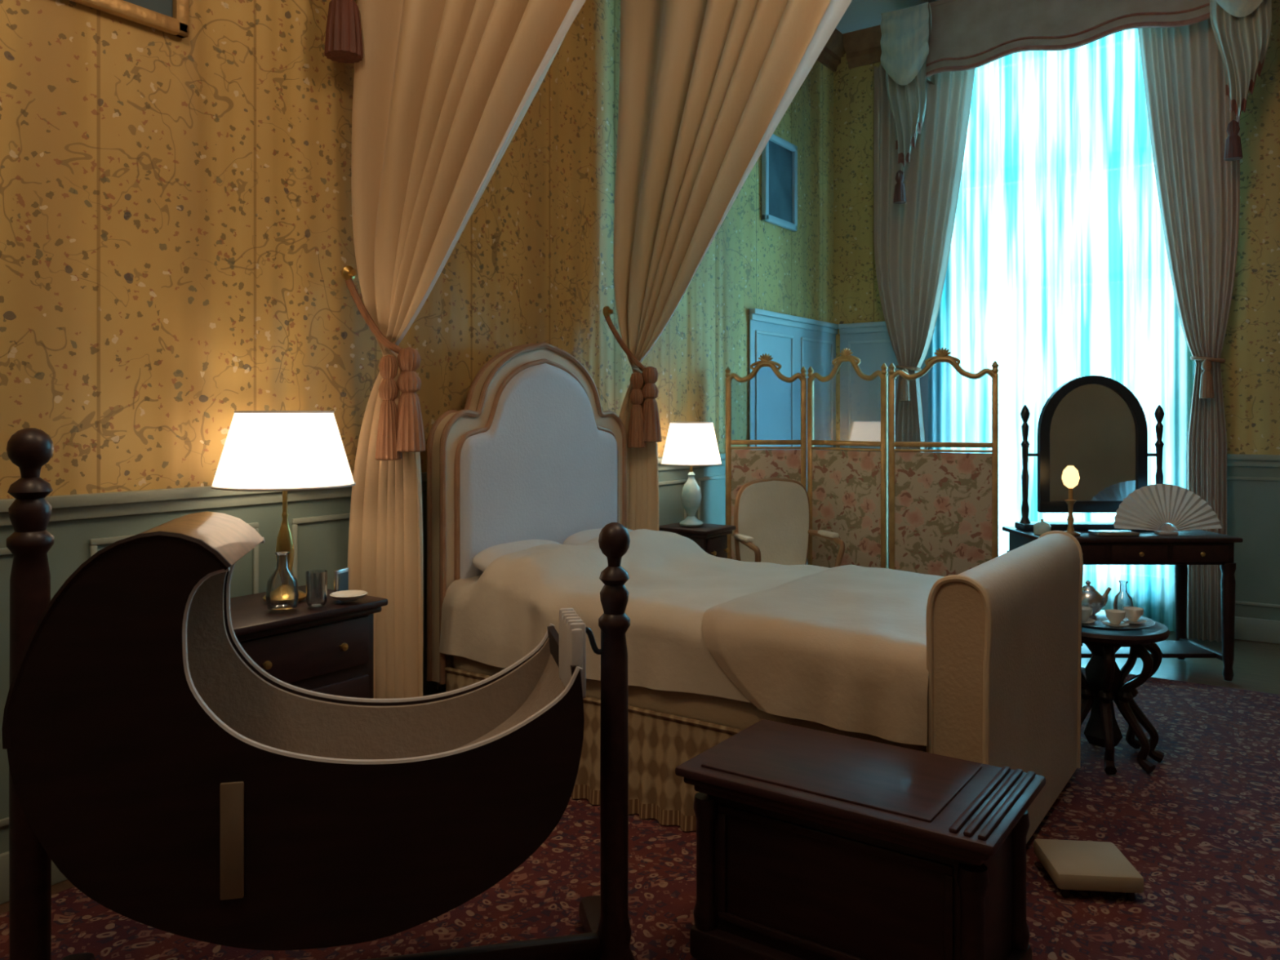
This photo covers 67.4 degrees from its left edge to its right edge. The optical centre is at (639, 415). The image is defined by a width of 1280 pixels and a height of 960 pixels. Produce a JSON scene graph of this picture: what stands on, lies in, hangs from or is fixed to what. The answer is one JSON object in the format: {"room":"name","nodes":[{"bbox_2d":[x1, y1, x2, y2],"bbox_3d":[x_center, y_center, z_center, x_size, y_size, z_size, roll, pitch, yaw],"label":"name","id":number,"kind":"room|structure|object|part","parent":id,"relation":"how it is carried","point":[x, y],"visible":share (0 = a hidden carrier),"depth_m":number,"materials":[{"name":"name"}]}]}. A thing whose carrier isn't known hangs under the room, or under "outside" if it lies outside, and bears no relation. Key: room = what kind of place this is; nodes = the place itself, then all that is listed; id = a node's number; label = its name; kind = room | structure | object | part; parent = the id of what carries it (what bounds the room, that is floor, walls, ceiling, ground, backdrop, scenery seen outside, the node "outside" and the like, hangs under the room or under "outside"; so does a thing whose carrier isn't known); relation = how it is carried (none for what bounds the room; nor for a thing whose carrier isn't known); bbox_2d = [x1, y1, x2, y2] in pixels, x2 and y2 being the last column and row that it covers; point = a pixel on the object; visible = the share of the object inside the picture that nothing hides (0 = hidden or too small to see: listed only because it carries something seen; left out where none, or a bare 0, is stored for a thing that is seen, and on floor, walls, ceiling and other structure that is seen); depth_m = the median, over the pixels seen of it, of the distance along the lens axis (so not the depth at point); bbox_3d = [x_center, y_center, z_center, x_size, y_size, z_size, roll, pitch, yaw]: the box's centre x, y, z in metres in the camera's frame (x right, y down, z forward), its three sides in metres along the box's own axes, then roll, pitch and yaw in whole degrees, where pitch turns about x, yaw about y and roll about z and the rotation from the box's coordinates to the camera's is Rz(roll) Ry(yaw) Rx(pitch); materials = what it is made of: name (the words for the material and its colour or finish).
{"room":"historic interior","nodes":[
{"label":"historic interior","id":0,"kind":"room"},
{"bbox_2d":[0,0,833,499],"bbox_3d":[-1.216,-0.775,3.842,0.200,4.350,9.300,0,0,35],"label":"wall","id":1,"kind":"structure","parent":0,"point":[176,233],"depth_m":3.46,"materials":[{"name":"paint"}]},
{"bbox_2d":[0,851,66,904],"bbox_3d":[-1.530,1.330,3.195,0.022,0.140,7.880,0,0,35],"label":"baseboard","id":2,"kind":"structure","parent":1,"relation":"attached to","point":[57,876],"depth_m":2.76,"materials":[{"name":"wood"}]},
{"bbox_2d":[69,0,189,38],"bbox_3d":[-1.776,-1.660,2.830,0.040,0.800,0.920,0,0,35],"label":"picture frame","id":3,"kind":"object","parent":1,"relation":"attached to","point":[169,16],"visible":1,"depth_m":3.10,"materials":[{"name":"brown wood"}]},
{"bbox_2d":[0,453,725,853],"bbox_3d":[-1.538,0.820,3.201,0.008,1.160,7.880,0,0,35],"label":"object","id":4,"kind":"structure","parent":1,"relation":"attached to","point":[322,545],"depth_m":3.47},
{"bbox_2d":[0,453,725,826],"bbox_3d":[-1.523,0.710,3.191,0.045,0.940,7.880,0,0,35],"label":"trim","id":5,"kind":"structure","parent":1,"relation":"attached to","point":[81,506],"depth_m":3.17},
{"bbox_2d":[761,133,797,231],"bbox_3d":[0.989,-1.650,6.779,0.040,0.620,0.500,0,0,35],"label":"picture frame","id":6,"kind":"object","parent":1,"relation":"attached to","point":[779,156],"visible":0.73,"depth_m":6.76,"materials":[{"name":"wood"}]},
{"bbox_2d":[749,308,835,564],"bbox_3d":[1.140,0.340,7.008,0.008,2.120,1.410,0,0,35],"label":"wall paneling","id":7,"kind":"structure","parent":1,"relation":"attached to","point":[774,393],"depth_m":6.88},
{"bbox_2d":[750,308,839,475],"bbox_3d":[1.155,0.230,6.998,0.045,1.900,1.410,0,0,35],"label":"trim","id":8,"kind":"structure","parent":1,"relation":"attached to","point":[756,314],"depth_m":6.93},
{"bbox_2d":[817,28,845,71],"bbox_3d":[-1.081,-2.835,3.748,0.130,0.230,9.300,0,0,35],"label":"trim","id":9,"kind":"structure","parent":1,"relation":"attached to","point":[830,56],"depth_m":7.41,"materials":[{"name":"brown wood"}]},
{"bbox_3d":[0.053,-2.490,3.955,1.710,0.140,2.100,0,0,35],"label":"canopy","id":10,"kind":"object","parent":1,"relation":"attached to","visible":0},
{"bbox_2d":[324,0,363,63],"bbox_3d":[-1.105,-1.887,3.582,0.140,1.105,0.140,0,0,35],"label":"tassel","id":11,"kind":"object","parent":10,"relation":"hanging from","point":[343,40],"visible":1,"depth_m":3.54,"materials":[{"name":"fabric"}]},
{"bbox_2d":[341,0,586,698],"bbox_3d":[-0.253,-0.506,3.299,1.968,3.788,0.259,0,0,29],"label":"drape","id":12,"kind":"object","parent":10,"relation":"hanging from","point":[442,89],"visible":0.88,"depth_m":3.58,"materials":[{"name":"beige fabric"}]},
{"bbox_3d":[-0.994,-0.386,3.717,0.295,0.339,0.131,0,0,16],"label":"tieback cord","id":13,"kind":"part","parent":12,"relation":"part of","materials":[{"name":"fabric"}]},
{"bbox_2d":[602,0,852,530],"bbox_3d":[0.601,-0.506,4.518,1.937,3.788,0.260,0,0,41],"label":"drape","id":14,"kind":"object","parent":10,"relation":"hanging from","point":[704,86],"visible":0.75,"depth_m":4.79,"materials":[{"name":"beige fabric"}]},
{"bbox_3d":[-0.057,-0.386,5.080,0.264,0.339,0.131,0,0,16],"label":"tieback cord","id":15,"kind":"part","parent":14,"relation":"part of","materials":[{"name":"fabric"}]},
{"bbox_2d":[0,631,1279,914],"bbox_3d":[1.364,1.450,2.036,6.500,0.100,9.700,0,0,35],"label":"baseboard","id":16,"kind":"structure","parent":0,"point":[1256,664],"depth_m":5.31,"materials":[{"name":"wood"}]},
{"bbox_2d":[0,666,1279,959],"bbox_3d":[1.029,1.396,1.819,5.600,0.008,7.360,0,0,35],"label":"carpet","id":17,"kind":"object","parent":16,"relation":"on","point":[1201,829],"visible":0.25,"depth_m":2.89,"materials":[{"name":"red carpet"}]},
{"bbox_2d":[230,585,387,698],"bbox_3d":[-1.232,1.008,3.158,0.460,0.768,0.640,0,0,35],"label":"nightstand","id":18,"kind":"object","parent":17,"relation":"on","point":[328,648],"visible":0.25,"depth_m":3.10,"materials":[{"name":"brown wood"}]},
{"bbox_3d":[-1.135,0.757,2.918,0.028,0.028,0.028,0,0,35],"label":"knob","id":19,"kind":"part","parent":18,"relation":"part of","materials":[{"name":"gold metal"}]},
{"bbox_2d":[265,551,298,610],"bbox_3d":[-1.145,0.526,3.072,0.100,0.182,0.100,0,0,35],"label":"carafe","id":20,"kind":"object","parent":18,"relation":"on","point":[277,607],"visible":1,"depth_m":3.09,"materials":[{"name":"clear glass"}]},
{"bbox_2d":[210,410,355,603],"bbox_3d":[-1.194,0.300,3.229,0.458,0.634,0.458,0,0,35],"label":"table lamp","id":21,"kind":"object","parent":18,"relation":"on","point":[264,451],"visible":0.97,"depth_m":3.08,"materials":[{"name":"gold metal"}]},
{"bbox_3d":[-1.194,0.232,3.229,0.458,0.007,0.458,0,0,35],"label":"shade trim","id":22,"kind":"part","parent":21,"relation":"part of","materials":[{"name":"white fabric"}]},
{"bbox_3d":[-1.194,0.110,3.229,0.453,0.245,0.453,0,0,35],"label":"lamp shade","id":23,"kind":"part","parent":21,"relation":"part of","materials":[{"name":"white fabric"}]},
{"bbox_3d":[-1.194,-0.013,3.229,0.318,0.007,0.318,0,0,35],"label":"shade trim","id":24,"kind":"part","parent":21,"relation":"part of","materials":[{"name":"white fabric"}]},
{"bbox_3d":[-1.194,0.230,3.229,0.032,0.195,0.032,0,0,35],"label":"lamp stem","id":25,"kind":"part","parent":21,"relation":"part of","materials":[{"name":"gold metal"}]},
{"bbox_3d":[-1.072,0.757,3.046,0.014,0.160,0.520,0,0,35],"label":"drawer","id":26,"kind":"part","parent":18,"relation":"part of","materials":[{"name":"brown wood"}]},
{"bbox_2d":[306,569,327,606],"bbox_3d":[-1.055,0.562,3.131,0.067,0.110,0.067,0,0,35],"label":"drinking glass","id":27,"kind":"object","parent":18,"relation":"on","point":[325,576],"visible":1,"depth_m":3.13,"materials":[{"name":"clear glass"}]},
{"bbox_3d":[-1.072,0.957,3.046,0.014,0.160,0.520,0,0,35],"label":"drawer","id":28,"kind":"part","parent":18,"relation":"part of","materials":[{"name":"brown wood"}]},
{"bbox_2d":[333,567,349,591],"bbox_3d":[-1.027,0.572,3.308,0.015,0.090,0.080,0,0,15],"label":"photo frame","id":29,"kind":"object","parent":18,"relation":"on","point":[341,576],"visible":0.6,"depth_m":3.29,"materials":[{"name":"silver metal"}]},
{"bbox_2d":[338,571,347,591],"bbox_3d":[-1.022,0.572,3.306,0.003,0.065,0.055,0,0,15],"label":"picture","id":30,"kind":"object","parent":29,"relation":"attached to","point":[343,577],"depth_m":3.30},
{"bbox_3d":[-0.974,0.757,3.149,0.028,0.028,0.028,0,0,35],"label":"knob","id":31,"kind":"part","parent":18,"relation":"part of","materials":[{"name":"gold metal"}]},
{"bbox_2d":[329,590,368,601],"bbox_3d":[-0.978,0.606,3.224,0.124,0.022,0.124,0,0,35],"label":"dish","id":32,"kind":"object","parent":18,"relation":"on","point":[345,595],"visible":1,"depth_m":3.23,"materials":[{"name":"white ceramic"}]},
{"bbox_2d":[1,427,635,959],"bbox_3d":[-0.691,0.709,2.208,1.396,1.366,0.620,0,0,-13],"label":"cradle","id":33,"kind":"object","parent":17,"relation":"on","point":[184,788],"visible":1,"depth_m":2.00,"materials":[{"name":"brown wood"}]},
{"bbox_3d":[-1.312,0.709,2.066,0.122,1.366,0.122,0,0,-13],"label":"cradle post","id":34,"kind":"part","parent":33,"relation":"part of","materials":[{"name":"brown wood"}]},
{"bbox_2d":[1,511,264,749],"bbox_3d":[-1.070,0.435,2.103,0.584,0.412,0.599,0,0,35],"label":"hood","id":35,"kind":"object","parent":33,"relation":"attached to","point":[118,657],"depth_m":1.91,"materials":[{"name":"brown wood"}]},
{"bbox_3d":[-0.772,0.667,2.415,1.128,0.861,0.020,0,0,-13],"label":"panel","id":36,"kind":"part","parent":33,"relation":"part of","materials":[{"name":"brown wood"}]},
{"bbox_3d":[-0.711,0.665,2.203,1.098,0.805,0.390,0,0,-13],"label":"cradle mattress","id":37,"kind":"part","parent":33,"relation":"part of","materials":[{"name":"white fabric"}]},
{"bbox_3d":[-0.063,0.826,2.350,0.109,1.131,0.109,0,0,-13],"label":"cradle post","id":38,"kind":"part","parent":33,"relation":"part of","materials":[{"name":"brown wood"}]},
{"bbox_2d":[658,522,735,558],"bbox_3d":[0.310,1.008,5.447,0.360,0.768,0.320,0,0,35],"label":"nightstand","id":39,"kind":"object","parent":17,"relation":"on","point":[712,539],"visible":0.27,"depth_m":5.34,"materials":[{"name":"brown wood"}]},
{"bbox_2d":[660,422,722,526],"bbox_3d":[0.291,0.325,5.436,0.348,0.584,0.348,0,0,35],"label":"table lamp","id":40,"kind":"object","parent":39,"relation":"on","point":[691,444],"visible":1,"depth_m":5.33,"materials":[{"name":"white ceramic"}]},
{"bbox_3d":[0.291,0.037,5.436,0.248,0.007,0.248,0,0,35],"label":"shade trim","id":41,"kind":"part","parent":40,"relation":"part of","materials":[{"name":"white fabric"}]},
{"bbox_3d":[0.291,0.272,5.436,0.348,0.007,0.348,0,0,35],"label":"shade trim","id":42,"kind":"part","parent":40,"relation":"part of","materials":[{"name":"white fabric"}]},
{"bbox_3d":[0.291,0.154,5.436,0.342,0.235,0.342,0,0,35],"label":"lamp shade","id":43,"kind":"part","parent":40,"relation":"part of","materials":[{"name":"white fabric"}]},
{"bbox_3d":[0.429,0.757,5.364,0.014,0.160,0.200,0,0,35],"label":"drawer","id":44,"kind":"part","parent":39,"relation":"part of","materials":[{"name":"brown wood"}]},
{"bbox_2d":[426,342,1083,844],"bbox_3d":[0.415,0.522,3.837,2.272,1.729,1.366,0,0,35],"label":"double bed","id":45,"kind":"object","parent":17,"relation":"on","point":[982,663],"visible":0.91,"depth_m":3.43,"materials":[{"name":"fabric"}]},
{"bbox_2d":[472,539,561,571],"bbox_3d":[-0.468,0.614,4.100,0.267,0.148,0.540,0,0,34],"label":"pillow","id":46,"kind":"object","parent":45,"relation":"on","point":[483,558],"visible":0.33,"depth_m":3.98,"materials":[{"name":"white fabric"}]},
{"bbox_3d":[-0.473,0.375,4.458,0.105,1.434,1.288,0,0,35],"label":"headboard moulding","id":47,"kind":"part","parent":45,"relation":"part of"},
{"bbox_3d":[-0.476,0.382,4.459,0.075,1.420,1.260,0,0,35],"label":"headboard frame","id":48,"kind":"part","parent":45,"relation":"part of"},
{"bbox_2d":[562,528,633,545],"bbox_3d":[-0.136,0.614,4.575,0.270,0.150,0.541,0,0,37],"label":"pillow","id":49,"kind":"object","parent":45,"relation":"on","point":[579,538],"visible":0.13,"depth_m":4.44,"materials":[{"name":"white fabric"}]},
{"bbox_3d":[0.382,0.972,3.858,1.980,0.170,1.230,0,0,35],"label":"mattress","id":50,"kind":"part","parent":45,"relation":"part of","materials":[{"name":"white fabric"}]},
{"bbox_2d":[702,564,944,746],"bbox_3d":[0.874,0.792,3.515,0.800,0.300,1.366,0,0,35],"label":"quilt","id":51,"kind":"object","parent":45,"relation":"on","point":[847,647],"depth_m":3.02,"materials":[{"name":"fabric"}]},
{"bbox_3d":[1.268,0.910,3.238,0.166,0.903,1.280,0,0,35],"label":"footboard","id":52,"kind":"part","parent":45,"relation":"part of","materials":[{"name":"fabric"}]},
{"bbox_2d":[733,477,844,567],"bbox_3d":[0.861,0.875,5.491,0.600,1.022,0.564,0,0,-21],"label":"armchair","id":53,"kind":"object","parent":17,"relation":"on","point":[771,515],"visible":0.52,"depth_m":5.67,"materials":[{"name":"beige fabric"}]},
{"bbox_3d":[0.600,0.844,5.446,0.066,0.339,0.361,0,0,-18],"label":"armrest","id":54,"kind":"part","parent":53,"relation":"part of","materials":[{"name":"brown wood"}]},
{"bbox_3d":[0.866,0.716,5.476,0.520,0.703,0.500,0,0,-20],"label":"chair frame","id":55,"kind":"part","parent":53,"relation":"part of","materials":[{"name":"brown wood"}]},
{"bbox_3d":[0.784,0.657,5.697,0.470,0.550,0.050,0,0,-20],"label":"backrest","id":56,"kind":"part","parent":53,"relation":"part of","materials":[{"name":"beige fabric"}]},
{"bbox_3d":[1.087,0.844,5.628,0.066,0.339,0.361,0,0,-23],"label":"armrest","id":57,"kind":"part","parent":53,"relation":"part of","materials":[{"name":"brown wood"}]},
{"bbox_2d":[675,719,1045,959],"bbox_3d":[0.548,1.132,2.412,0.790,0.500,0.480,0,0,35],"label":"wooden chest","id":58,"kind":"object","parent":17,"relation":"on","point":[811,844],"visible":1,"depth_m":2.29,"materials":[{"name":"brown wood"}]},
{"bbox_3d":[0.442,1.127,2.261,0.590,0.290,0.012,0,0,35],"label":"panel moulding","id":59,"kind":"part","parent":58,"relation":"part of","materials":[{"name":"brown wood"}]},
{"bbox_3d":[0.548,0.920,2.412,0.790,0.077,0.480,0,0,35],"label":"chest lid","id":60,"kind":"part","parent":58,"relation":"part of","materials":[{"name":"brown wood"}]},
{"bbox_2d":[724,347,999,576],"bbox_3d":[1.312,0.468,5.793,1.611,1.763,0.238,0,0,24],"label":"folding screen","id":61,"kind":"object","parent":17,"relation":"on","point":[944,504],"visible":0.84,"depth_m":5.60,"materials":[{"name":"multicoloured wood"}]},
{"bbox_3d":[0.789,0.504,6.020,0.512,1.692,0.038,0,0,0],"label":"screen panel","id":62,"kind":"part","parent":61,"relation":"part of","materials":[{"name":"brown wood"}]},
{"bbox_3d":[0.789,0.745,6.020,0.448,1.070,0.014,0,0,0],"label":"tapestry panel","id":63,"kind":"part","parent":61,"relation":"part of","materials":[{"name":"beige fabric"}]},
{"bbox_3d":[1.251,0.745,5.824,0.494,1.070,0.014,0,0,45],"label":"tapestry panel","id":64,"kind":"part","parent":61,"relation":"part of","materials":[{"name":"fabric"}]},
{"bbox_3d":[1.251,0.494,5.824,0.558,1.713,0.038,0,0,45],"label":"screen panel","id":65,"kind":"part","parent":61,"relation":"part of","materials":[{"name":"brown wood"}]},
{"bbox_3d":[1.737,0.745,5.512,0.543,1.070,0.014,0,0,21],"label":"tapestry panel","id":66,"kind":"part","parent":61,"relation":"part of","materials":[{"name":"fabric"}]},
{"bbox_3d":[1.737,0.504,5.512,0.607,1.692,0.038,0,0,21],"label":"screen panel","id":67,"kind":"part","parent":61,"relation":"part of","materials":[{"name":"brown wood"}]},
{"bbox_2d":[1033,839,1143,901],"bbox_3d":[1.330,1.352,2.860,0.240,0.080,0.240,0,0,6],"label":"footstool","id":68,"kind":"object","parent":17,"relation":"on","point":[1071,864],"visible":1,"depth_m":2.80,"materials":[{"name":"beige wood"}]},
{"bbox_3d":[1.231,1.376,2.780,0.028,0.032,0.027,0,0,6],"label":"leg","id":69,"kind":"part","parent":68,"relation":"part of","materials":[{"name":"brown wood"}]},
{"bbox_3d":[1.410,1.376,2.761,0.028,0.032,0.027,0,0,6],"label":"leg","id":70,"kind":"part","parent":68,"relation":"part of","materials":[{"name":"brown wood"}]},
{"bbox_2d":[1001,526,1243,680],"bbox_3d":[2.620,1.014,5.277,1.060,0.755,0.546,0,0,0],"label":"table","id":71,"kind":"object","parent":17,"relation":"on","point":[1193,547],"visible":0.61,"depth_m":5.04,"materials":[{"name":"brown wood"}]},
{"bbox_2d":[1033,519,1050,534],"bbox_3d":[2.170,0.596,5.180,0.088,0.082,0.088,0,0,35],"label":"jar","id":72,"kind":"object","parent":71,"relation":"on","point":[1041,527],"visible":0.92,"depth_m":5.15,"materials":[{"name":"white ceramic"}]},
{"bbox_2d":[1061,465,1080,535],"bbox_3d":[2.310,0.452,5.150,0.100,0.370,0.100,0,0,0],"label":"candle lamp","id":73,"kind":"object","parent":71,"relation":"on","point":[1070,477],"visible":0.96,"depth_m":5.13,"materials":[{"name":"brown wood"}]},
{"bbox_3d":[2.310,0.327,5.150,0.090,0.120,0.090,0,0,0],"label":"glass globe","id":74,"kind":"part","parent":73,"relation":"part of"},
{"bbox_2d":[1014,375,1171,531],"bbox_3d":[2.530,0.205,5.370,0.820,0.864,0.150,0,0,0],"label":"mirror","id":75,"kind":"object","parent":71,"relation":"on","point":[1095,425],"visible":0.86,"depth_m":5.36,"materials":[{"name":"brown wood"}]},
{"bbox_3d":[2.155,0.267,5.370,0.060,0.660,0.060,0,0,0],"label":"post","id":76,"kind":"part","parent":75,"relation":"part of","materials":[{"name":"brown wood"}]},
{"bbox_3d":[2.530,0.156,5.370,0.600,0.766,0.040,0,0,0],"label":"frame","id":77,"kind":"part","parent":75,"relation":"part of","materials":[{"name":"brown wood"}]},
{"bbox_3d":[2.530,0.153,5.369,0.492,0.665,0.010,0,0,0],"label":"glass","id":78,"kind":"part","parent":75,"relation":"part of","materials":[{"name":"mirror"}]},
{"bbox_3d":[2.905,0.267,5.370,0.060,0.660,0.060,0,0,0],"label":"post","id":79,"kind":"part","parent":75,"relation":"part of","materials":[{"name":"brown wood"}]},
{"bbox_3d":[2.300,0.722,5.036,0.290,0.090,0.012,0,0,0],"label":"drawer","id":80,"kind":"part","parent":71,"relation":"part of","materials":[{"name":"brown wood"}]},
{"bbox_2d":[1088,529,1139,537],"bbox_3d":[2.520,0.625,5.110,0.220,0.022,0.120,0,0,0],"label":"tray","id":81,"kind":"object","parent":71,"relation":"on","point":[1100,533],"visible":1,"depth_m":5.06,"materials":[{"name":"silver metal"}]},
{"bbox_3d":[2.620,0.722,5.036,0.290,0.090,0.012,0,0,0],"label":"drawer","id":82,"kind":"part","parent":71,"relation":"part of","materials":[{"name":"brown wood"}]},
{"bbox_2d":[1081,638,1222,660],"bbox_3d":[2.620,1.282,5.280,1.000,0.030,0.440,0,0,0],"label":"shelf","id":83,"kind":"object","parent":71,"relation":"attached to","point":[1181,647],"depth_m":5.19,"materials":[{"name":"brown wood"}]},
{"bbox_2d":[1113,484,1222,534],"bbox_3d":[2.840,0.503,5.193,0.579,0.267,0.086,0,0,0],"label":"fan","id":84,"kind":"object","parent":71,"relation":"on","point":[1149,507],"visible":1,"depth_m":5.19,"materials":[{"name":"beige paper"}]},
{"bbox_3d":[3.100,1.082,5.500,0.072,0.620,0.070,0,0,0],"label":"leg","id":85,"kind":"part","parent":71,"relation":"part of","materials":[{"name":"brown wood"}]},
{"bbox_3d":[2.940,0.722,5.036,0.290,0.090,0.012,0,0,0],"label":"drawer","id":86,"kind":"part","parent":71,"relation":"part of","materials":[{"name":"brown wood"}]},
{"bbox_3d":[2.941,0.722,5.017,0.024,0.026,0.025,0,0,36],"label":"knob","id":87,"kind":"part","parent":71,"relation":"part of","materials":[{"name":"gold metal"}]},
{"bbox_3d":[3.100,1.082,5.060,0.072,0.620,0.070,0,0,0],"label":"leg","id":88,"kind":"part","parent":71,"relation":"part of","materials":[{"name":"brown wood"}]},
{"bbox_2d":[1080,620,1169,774],"bbox_3d":[1.881,1.115,3.908,0.484,0.547,0.484,0,0,35],"label":"pedestal table","id":89,"kind":"object","parent":17,"relation":"on","point":[1104,683],"visible":0.71,"depth_m":3.80,"materials":[{"name":"brown wood"}]},
{"bbox_3d":[1.818,1.136,4.038,0.062,0.505,0.158,0,0,-23],"label":"leg","id":90,"kind":"part","parent":89,"relation":"part of","materials":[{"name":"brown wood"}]},
{"bbox_3d":[1.751,1.136,3.839,0.106,0.505,0.146,0,0,35],"label":"leg","id":91,"kind":"part","parent":89,"relation":"part of","materials":[{"name":"brown wood"}]},
{"bbox_3d":[1.838,1.136,3.769,0.061,0.505,0.158,0,0,17],"label":"leg","id":92,"kind":"part","parent":89,"relation":"part of","materials":[{"name":"brown wood"}]},
{"bbox_2d":[1081,609,1155,631],"bbox_3d":[1.881,0.833,3.908,0.380,0.018,0.380,0,0,35],"label":"serving tray","id":93,"kind":"object","parent":89,"relation":"on","point":[1101,615],"visible":0.48,"depth_m":3.81,"materials":[{"name":"silver metal"}]},
{"bbox_2d":[1081,606,1095,623],"bbox_3d":[1.781,0.803,3.868,0.099,0.060,0.099,0,0,23],"label":"tea cup","id":94,"kind":"object","parent":93,"relation":"on","point":[1086,611],"visible":0.66,"depth_m":3.84,"materials":[{"name":"white ceramic"}]},
{"bbox_2d":[1081,580,1111,618],"bbox_3d":[1.859,0.757,3.979,0.119,0.153,0.194,0,0,45],"label":"teapot","id":95,"kind":"object","parent":93,"relation":"on","point":[1092,598],"visible":0.59,"depth_m":3.94,"materials":[{"name":"silver metal"}]},
{"bbox_3d":[1.932,0.757,3.998,0.071,0.088,0.028,0,0,-17],"label":"spout","id":96,"kind":"part","parent":95,"relation":"part of","materials":[{"name":"silver metal"}]},
{"bbox_2d":[1101,608,1128,626],"bbox_3d":[1.885,0.803,3.808,0.099,0.060,0.099,0,0,23],"label":"tea cup","id":97,"kind":"object","parent":93,"relation":"on","point":[1115,617],"visible":1,"depth_m":3.79,"materials":[{"name":"white ceramic"}]},
{"bbox_2d":[1113,580,1133,609],"bbox_3d":[2.000,0.758,3.971,0.069,0.151,0.069,0,0,-33],"label":"glass bottle","id":98,"kind":"object","parent":93,"relation":"on","point":[1115,602],"visible":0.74,"depth_m":3.98,"materials":[{"name":"clear glass"}]},
{"bbox_2d":[1122,606,1146,624],"bbox_3d":[1.983,0.803,3.861,0.099,0.060,0.099,0,0,23],"label":"tea cup","id":99,"kind":"object","parent":93,"relation":"on","point":[1133,614],"visible":0.96,"depth_m":3.84,"materials":[{"name":"white ceramic"}]},
{"bbox_3d":[2.009,1.136,3.977,0.158,0.505,0.062,0,0,-31],"label":"leg","id":100,"kind":"part","parent":89,"relation":"part of","materials":[{"name":"brown wood"}]},
{"bbox_3d":[1.945,1.136,3.777,0.062,0.505,0.158,0,0,-23],"label":"leg","id":101,"kind":"part","parent":89,"relation":"part of","materials":[{"name":"brown wood"}]},
{"bbox_3d":[2.019,1.136,3.860,0.158,0.505,0.064,0,0,22],"label":"leg","id":102,"kind":"part","parent":89,"relation":"part of","materials":[{"name":"brown wood"}]},
{"bbox_2d":[835,0,938,34],"bbox_3d":[1.364,-3.000,2.036,6.500,0.100,9.700,0,0,35],"label":"ceiling","id":103,"kind":"structure","parent":0,"point":[860,14],"depth_m":6.99,"materials":[{"name":"paint"}]},
{"bbox_2d":[833,0,1279,631],"bbox_3d":[4.103,-0.775,5.947,6.500,4.350,0.250,0,0,35],"label":"wall","id":104,"kind":"structure","parent":0,"point":[1251,349],"depth_m":6.02,"materials":[{"name":"paint"}]},
{"bbox_2d":[842,24,881,68],"bbox_3d":[4.047,-2.835,5.754,5.970,0.230,0.130,0,0,35],"label":"trim","id":105,"kind":"structure","parent":104,"relation":"attached to","point":[862,47],"depth_m":7.37,"materials":[{"name":"brown wood"}]},
{"bbox_2d":[838,321,928,568],"bbox_3d":[1.910,0.340,7.313,0.820,2.120,0.008,0,0,35],"label":"trim","id":106,"kind":"structure","parent":104,"relation":"attached to","point":[865,396],"depth_m":7.41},
{"bbox_2d":[880,0,1271,204],"bbox_3d":[2.777,-2.203,6.288,2.365,1.405,0.472,0,0,35],"label":"pelmet","id":107,"kind":"object","parent":104,"relation":"attached to","point":[919,42],"visible":1,"depth_m":6.39,"materials":[{"name":"striped silk"},{"name":"fabric trim"}]},
{"bbox_2d":[873,64,975,452],"bbox_3d":[2.042,-0.612,6.934,0.751,4.000,0.173,0,0,35],"label":"window curtain","id":108,"kind":"object","parent":107,"relation":"hanging from","point":[913,238],"visible":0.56,"depth_m":6.99,"materials":[{"name":"fabric"}]},
{"bbox_3d":[1.964,-0.350,7.024,0.190,0.050,0.116,0,0,35],"label":"tieback cord","id":109,"kind":"part","parent":108,"relation":"part of","materials":[{"name":"fabric"}]},
{"bbox_2d":[928,28,1195,633],"bbox_3d":[2.831,-0.612,6.588,1.720,4.000,0.048,0,0,35],"label":"sheer curtain","id":110,"kind":"object","parent":107,"relation":"hanging from","point":[1058,273],"visible":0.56,"depth_m":6.55,"materials":[{"name":"white fabric"}]},
{"bbox_2d":[1137,17,1239,642],"bbox_3d":[3.401,-0.612,5.982,0.571,4.000,0.173,0,0,35],"label":"window curtain","id":111,"kind":"object","parent":107,"relation":"hanging from","point":[1189,114],"visible":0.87,"depth_m":5.96,"materials":[{"name":"fabric"}]},
{"bbox_3d":[3.512,-0.350,5.940,0.190,0.050,0.116,0,0,35],"label":"tieback cord","id":112,"kind":"part","parent":111,"relation":"part of","materials":[{"name":"fabric"}]},
{"bbox_2d":[1226,453,1279,621],"bbox_3d":[5.012,0.820,5.153,3.700,1.160,0.008,0,0,35],"label":"trim","id":113,"kind":"structure","parent":104,"relation":"attached to","point":[1253,506],"depth_m":5.97,"materials":[{"name":"green wood"}]},
{"bbox_2d":[1234,616,1279,644],"bbox_3d":[4.998,1.330,5.151,3.720,0.140,0.022,0,0,35],"label":"baseboard","id":114,"kind":"structure","parent":104,"relation":"attached to","point":[1262,630],"depth_m":5.95,"materials":[{"name":"grey wood"}]},
{"bbox_2d":[1064,488,1080,535],"bbox_3d":[2.310,0.512,5.150,0.100,0.250,0.100,0,0,0],"label":"candlestick","id":115,"kind":"object","parent":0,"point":[1070,502],"depth_m":5.14,"materials":[{"name":"gold metal"}]}
]}

